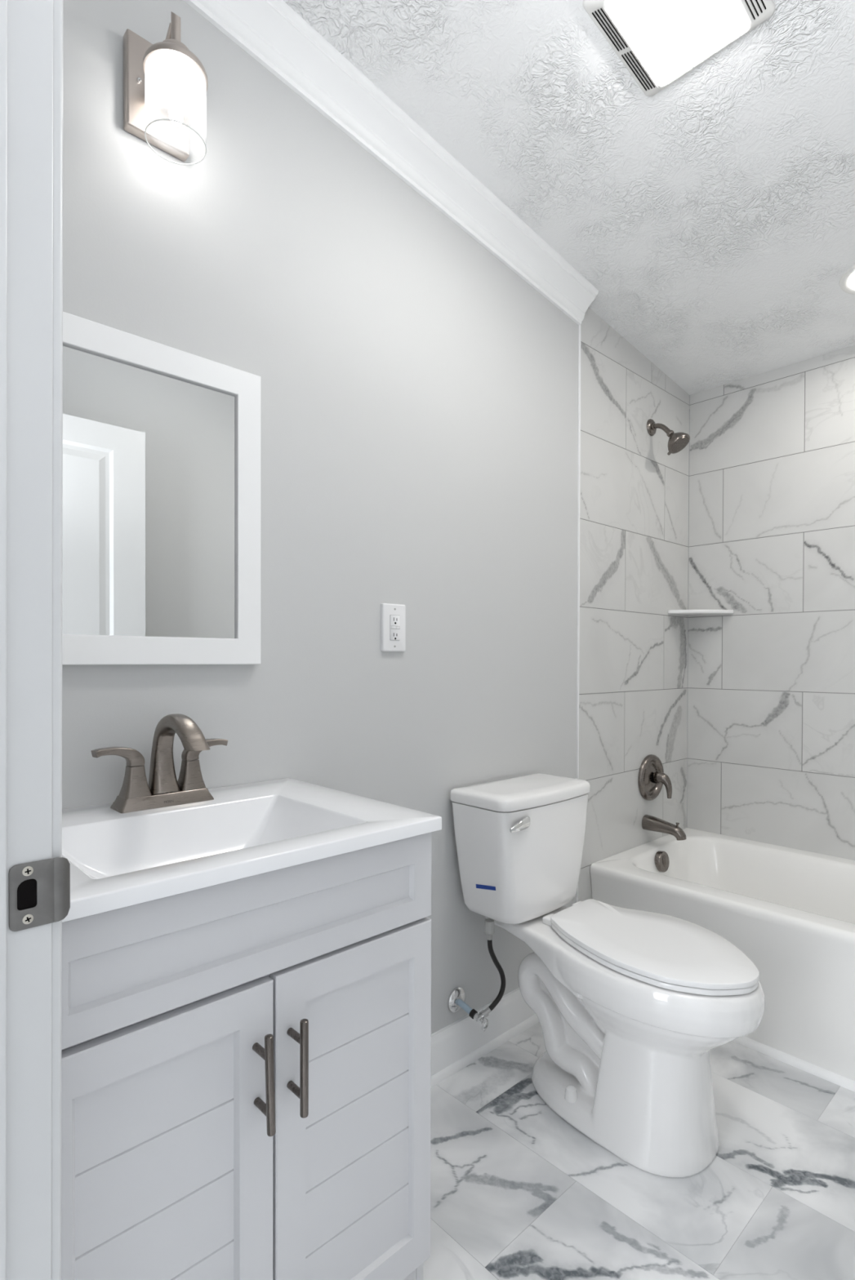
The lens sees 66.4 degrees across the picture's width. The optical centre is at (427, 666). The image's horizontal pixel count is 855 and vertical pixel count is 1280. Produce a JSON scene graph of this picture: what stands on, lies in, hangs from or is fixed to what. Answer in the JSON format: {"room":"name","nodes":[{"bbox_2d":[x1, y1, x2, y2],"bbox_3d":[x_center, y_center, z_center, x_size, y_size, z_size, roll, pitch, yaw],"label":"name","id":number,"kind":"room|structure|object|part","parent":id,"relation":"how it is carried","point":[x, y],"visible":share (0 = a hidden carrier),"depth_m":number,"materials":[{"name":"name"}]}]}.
{"room":"bathroom","nodes":[
{"label":"bathroom","id":0,"kind":"room"},
{"bbox_2d":[62,0,578,1034],"bbox_3d":[-0.211,-0.228,1.675,1.903,2.750,0.116,0,1,-43],"label":"wall","id":1,"kind":"structure","parent":0,"point":[419,396],"depth_m":1.61,"materials":[{"name":"grey paint"}]},
{"bbox_2d":[62,311,260,664],"bbox_3d":[-0.539,-0.315,1.272,0.464,0.624,0.024,0,1,-43],"label":"mirror","id":2,"kind":"object","parent":1,"relation":"attached to","point":[161,474],"visible":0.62,"depth_m":1.28,"materials":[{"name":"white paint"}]},
{"bbox_2d":[123,11,208,164],"bbox_3d":[-0.480,-1.088,1.224,0.120,0.243,0.160,0,1,-43],"label":"wall sconce","id":3,"kind":"object","parent":1,"relation":"attached to","point":[161,80],"visible":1,"depth_m":1.23,"materials":[{"name":"white glass"}]},
{"bbox_3d":[-0.526,-1.107,1.273,0.120,0.178,0.025,0,1,-43],"label":"plate","id":4,"kind":"part","parent":3,"relation":"part of","materials":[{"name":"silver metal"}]},
{"bbox_3d":[-0.493,-1.147,1.237,0.020,0.078,0.086,0,1,-43],"label":"arm","id":5,"kind":"part","parent":3,"relation":"part of","materials":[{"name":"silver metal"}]},
{"bbox_3d":[-0.464,-1.169,1.206,0.017,0.080,0.017,0,1,-43],"label":"stem","id":6,"kind":"part","parent":3,"relation":"part of","materials":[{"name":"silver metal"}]},
{"bbox_3d":[-0.464,-1.037,1.207,0.027,0.075,0.027,0,1,-43],"label":"bulb","id":7,"kind":"part","parent":3,"relation":"part of","materials":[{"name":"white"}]},
{"bbox_2d":[183,0,598,324],"bbox_3d":[-0.099,-1.341,1.633,1.786,0.319,0.079,0,1,-43],"label":"crown molding","id":8,"kind":"structure","parent":1,"relation":"attached to","point":[271,32],"depth_m":1.63,"materials":[{"name":"white paint"}]},
{"bbox_2d":[380,603,405,651],"bbox_3d":[-0.087,-0.100,1.704,0.078,0.124,0.014,0,1,-43],"label":"wall outlet","id":9,"kind":"object","parent":1,"relation":"attached to","point":[393,616],"visible":1,"depth_m":1.70,"materials":[{"name":"white plastic"}]},
{"bbox_2d":[390,614,399,639],"bbox_3d":[-0.084,-0.100,1.701,0.032,0.065,0.002,0,1,-43],"label":"receptacle","id":10,"kind":"object","parent":9,"relation":"attached to","point":[394,619],"depth_m":1.70,"materials":[{"name":"white plastic"}]},
{"bbox_2d":[447,986,488,1031],"bbox_3d":[0.121,0.969,1.842,0.068,0.085,0.118,0,1,-43],"label":"shutoff valve","id":11,"kind":"object","parent":1,"relation":"attached to","point":[456,998],"visible":0.99,"depth_m":1.86,"materials":[{"name":"silver metal"}]},
{"bbox_3d":[0.159,0.993,1.810,0.018,0.038,0.018,0,1,-43],"label":"handle","id":12,"kind":"part","parent":11,"relation":"part of","materials":[{"name":"silver metal"}]},
{"bbox_2d":[479,918,505,1018],"bbox_3d":[0.189,0.847,1.838,0.086,0.275,0.034,0,1,-29],"label":"supply hose","id":13,"kind":"object","parent":11,"relation":"attached to","point":[489,924],"visible":1,"depth_m":1.83,"materials":[{"name":"black rubber"}]},
{"bbox_2d":[431,987,538,1087],"bbox_3d":[0.110,1.085,1.891,1.150,0.122,0.030,0,1,-43],"label":"baseboard","id":14,"kind":"structure","parent":1,"relation":"attached to","point":[459,1044],"depth_m":1.91,"materials":[{"name":"white paint"}]},
{"bbox_2d":[575,324,580,902],"bbox_3d":[0.526,-0.082,2.284,0.005,2.450,0.008,0,1,-43],"label":"trim","id":15,"kind":"structure","parent":1,"relation":"attached to","point":[579,337],"depth_m":2.28,"materials":[{"name":"white paint"}]},
{"bbox_2d":[283,0,854,395],"bbox_3d":[0.021,-1.466,0.903,4.520,0.633,3.500,0,1,-43],"label":"ceiling","id":16,"kind":"structure","parent":0,"point":[710,215],"depth_m":1.67,"materials":[{"name":"white paint"}]},
{"bbox_2d":[582,0,774,96],"bbox_3d":[0.508,-1.331,1.326,0.279,0.064,0.280,0,1,-43],"label":"fan light","id":17,"kind":"object","parent":16,"relation":"attached to","point":[658,42],"visible":1,"depth_m":1.35,"materials":[{"name":"white plastic"}]},
{"bbox_2d":[839,265,854,294],"bbox_3d":[1.384,-1.213,2.031,0.179,0.029,0.180,0,1,-43],"label":"recessed light","id":18,"kind":"object","parent":16,"relation":"in","point":[846,282],"visible":1,"depth_m":2.06,"materials":[{"name":"white plastic"}]},
{"bbox_2d":[577,307,688,901],"bbox_3d":[0.832,-0.079,2.569,0.830,2.440,0.001,0,1,-43],"label":"tiled wall","id":19,"kind":"structure","parent":0,"point":[633,495],"depth_m":2.51,"materials":[{"name":"tile"}]},
{"bbox_2d":[637,754,671,800],"bbox_3d":[0.926,0.448,2.600,0.184,0.184,0.094,0,1,-43],"label":"shower valve","id":20,"kind":"object","parent":19,"relation":"attached to","point":[651,777],"visible":1,"depth_m":2.60,"materials":[{"name":"silver metal"}]},
{"bbox_3d":[0.935,0.469,2.591,0.047,0.100,0.069,0,1,-43],"label":"lever","id":21,"kind":"part","parent":20,"relation":"part of","materials":[{"name":"silver metal"}]},
{"bbox_2d":[641,814,686,840],"bbox_3d":[0.927,0.631,2.553,0.058,0.072,0.166,0,1,-43],"label":"tub spout","id":22,"kind":"object","parent":19,"relation":"attached to","point":[651,823],"visible":1,"depth_m":2.54,"materials":[{"name":"silver metal"}]},
{"bbox_2d":[646,418,689,455],"bbox_3d":[0.945,-0.906,2.559,0.090,0.161,0.157,0,1,-43],"label":"shower fixture","id":23,"kind":"object","parent":19,"relation":"attached to","point":[677,442],"visible":1,"depth_m":2.54,"materials":[{"name":"silver metal"}]},
{"bbox_3d":[0.926,-0.931,2.579,0.019,0.066,0.090,0,1,-43],"label":"arm","id":24,"kind":"part","parent":23,"relation":"part of","materials":[{"name":"silver metal"}]},
{"bbox_2d":[667,609,733,615],"bbox_3d":[1.135,-0.226,2.715,0.186,0.014,0.196,0,1,-43],"label":"corner shelf","id":25,"kind":"object","parent":19,"relation":"attached to","point":[684,612],"visible":1,"depth_m":2.70,"materials":[{"name":"white ceramic"}]},
{"bbox_2d":[422,1022,854,1279],"bbox_3d":[-0.100,1.156,0.821,4.593,0.001,3.300,0,1,-43],"label":"floor","id":26,"kind":"structure","parent":0,"point":[517,1192],"depth_m":1.44,"materials":[{"name":"tile"}]},
{"bbox_2d":[61,831,431,1279],"bbox_3d":[-0.363,0.718,1.101,0.605,0.869,0.524,0,1,-43],"label":"vanity cabinet","id":27,"kind":"object","parent":26,"relation":"on","point":[246,1062],"visible":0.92,"depth_m":0.91,"materials":[{"name":"white paint"}]},
{"bbox_3d":[-0.333,0.746,0.844,0.291,0.594,0.018,0,1,-43],"label":"door","id":28,"kind":"part","parent":27,"relation":"part of","materials":[{"name":"white paint"}]},
{"bbox_3d":[-0.218,0.364,0.946,0.602,0.148,0.018,0,1,-43],"label":"drawer","id":29,"kind":"part","parent":27,"relation":"part of","materials":[{"name":"white paint"}]},
{"bbox_2d":[62,777,441,922],"bbox_3d":[-0.372,0.308,1.104,0.618,0.098,0.506,0,1,-43],"label":"sink","id":30,"kind":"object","parent":27,"relation":"on","point":[117,860],"depth_m":1.11,"materials":[{"name":"white ceramic"}]},
{"bbox_2d":[90,713,227,813],"bbox_3d":[-0.448,0.172,1.176,0.247,0.172,0.200,0,1,-43],"label":"sink faucet","id":31,"kind":"object","parent":30,"relation":"on","point":[163,789],"visible":1,"depth_m":1.20,"materials":[{"name":"silver metal"}]},
{"bbox_3d":[-0.553,0.163,1.170,0.086,0.037,0.027,0,1,-43],"label":"lever","id":32,"kind":"part","parent":31,"relation":"part of","materials":[{"name":"silver metal"}]},
{"bbox_3d":[-0.532,0.209,1.191,0.047,0.056,0.045,0,1,-43],"label":"handle","id":33,"kind":"part","parent":31,"relation":"part of","materials":[{"name":"silver metal"}]},
{"bbox_3d":[-0.495,0.246,1.227,0.172,0.022,0.064,0,1,-43],"label":"plate","id":34,"kind":"part","parent":31,"relation":"part of","materials":[{"name":"silver metal"}]},
{"bbox_3d":[-0.446,0.164,1.174,0.054,0.156,0.193,0,1,-43],"label":"spout","id":35,"kind":"part","parent":31,"relation":"part of","materials":[{"name":"silver metal"}]},
{"bbox_3d":[-0.457,0.208,1.262,0.047,0.056,0.045,0,1,-43],"label":"handle","id":36,"kind":"part","parent":31,"relation":"part of","materials":[{"name":"silver metal"}]},
{"bbox_3d":[-0.435,0.162,1.280,0.086,0.037,0.027,0,1,-43],"label":"lever","id":37,"kind":"part","parent":31,"relation":"part of","materials":[{"name":"silver metal"}]},
{"bbox_3d":[-0.225,0.569,0.900,0.016,0.137,0.044,0,1,-43],"label":"handle","id":38,"kind":"part","parent":27,"relation":"part of","materials":[{"name":"grey metal"}]},
{"bbox_3d":[-0.185,0.569,0.937,0.012,0.137,0.044,0,1,-43],"label":"handle","id":39,"kind":"part","parent":27,"relation":"part of","materials":[{"name":"grey metal"}]},
{"bbox_3d":[-0.111,0.743,1.051,0.307,0.596,0.018,0,1,-43],"label":"door","id":40,"kind":"part","parent":27,"relation":"part of","materials":[{"name":"white paint"}]},
{"bbox_2d":[449,772,764,1177],"bbox_3d":[0.469,0.747,1.706,0.415,0.804,0.763,0,1,-43],"label":"toilet","id":41,"kind":"object","parent":26,"relation":"on","point":[630,1006],"depth_m":1.62,"materials":[{"name":"white ceramic"}]},
{"bbox_3d":[0.158,0.601,1.776,0.002,0.023,0.072,0,1,-42],"label":"tape strip","id":42,"kind":"part","parent":41,"relation":"part of","materials":[{"name":"blue plastic"}]},
{"bbox_3d":[0.284,0.543,1.902,0.407,0.322,0.213,0,1,-43],"label":"tank","id":43,"kind":"part","parent":41,"relation":"part of","materials":[{"name":"white ceramic"}]},
{"bbox_3d":[0.285,0.361,1.900,0.415,0.039,0.221,0,1,-43],"label":"tank lid","id":44,"kind":"part","parent":41,"relation":"part of","materials":[{"name":"white ceramic"}]},
{"bbox_3d":[0.242,0.415,1.725,0.091,0.032,0.031,0,1,-43],"label":"flush lever","id":45,"kind":"part","parent":41,"relation":"part of","materials":[{"name":"silver metal"}]},
{"bbox_3d":[0.489,0.930,1.702,0.369,0.438,0.726,0,1,-43],"label":"bowl","id":46,"kind":"part","parent":41,"relation":"part of","materials":[{"name":"white ceramic"}]},
{"bbox_3d":[0.561,0.687,1.639,0.350,0.013,0.521,0,1,-43],"label":"lid","id":47,"kind":"part","parent":41,"relation":"part of","materials":[{"name":"white plastic"}]},
{"bbox_3d":[0.561,0.702,1.639,0.346,0.012,0.516,0,1,-43],"label":"seat","id":48,"kind":"part","parent":41,"relation":"part of","materials":[{"name":"white plastic"}]},
{"bbox_2d":[590,827,854,1080],"bbox_3d":[1.369,0.931,2.054,0.758,0.433,1.502,0,1,-43],"label":"bathtub","id":49,"kind":"object","parent":26,"relation":"on","point":[790,911],"visible":0.8,"depth_m":2.04,"materials":[{"name":"white ceramic"}]},
{"bbox_3d":[0.912,0.751,2.509,0.024,0.054,0.010,0,1,-43],"label":"turn knob","id":50,"kind":"part","parent":49,"relation":"part of","materials":[{"name":"silver metal"}]},
{"bbox_2d":[733,1035,854,1092],"bbox_3d":[1.118,1.139,1.820,0.024,0.020,1.501,0,1,-43],"label":"quarter round","id":51,"kind":"object","parent":26,"relation":"on","point":[849,1084],"visible":0.3,"depth_m":1.87,"materials":[{"name":"white paint"}]},
{"bbox_2d":[686,345,854,860],"bbox_3d":[1.651,-0.224,2.302,0.001,1.940,1.505,0,1,-43],"label":"wall","id":52,"kind":"structure","parent":0,"point":[771,681],"depth_m":2.59,"materials":[{"name":"tile"}]},
{"bbox_3d":[-0.378,-0.218,0.544,0.115,2.750,3.300,0,1,-43],"label":"wall","id":53,"kind":"structure","parent":0,"visible":0},
{"bbox_2d":[0,0,62,1279],"bbox_3d":[-0.126,0.103,0.288,0.138,2.114,0.843,0,1,-43],"label":"door frame","id":54,"kind":"structure","parent":53,"relation":"in","point":[31,31],"depth_m":0.57,"materials":[{"name":"grey paint"}]},
{"bbox_2d":[8,857,70,931],"bbox_3d":[-0.341,0.200,0.578,0.005,0.058,0.049,1,1,42],"label":"strike plate","id":55,"kind":"object","parent":54,"relation":"attached to","point":[39,891],"visible":1,"depth_m":0.58,"materials":[{"name":"metal"}]}
]}

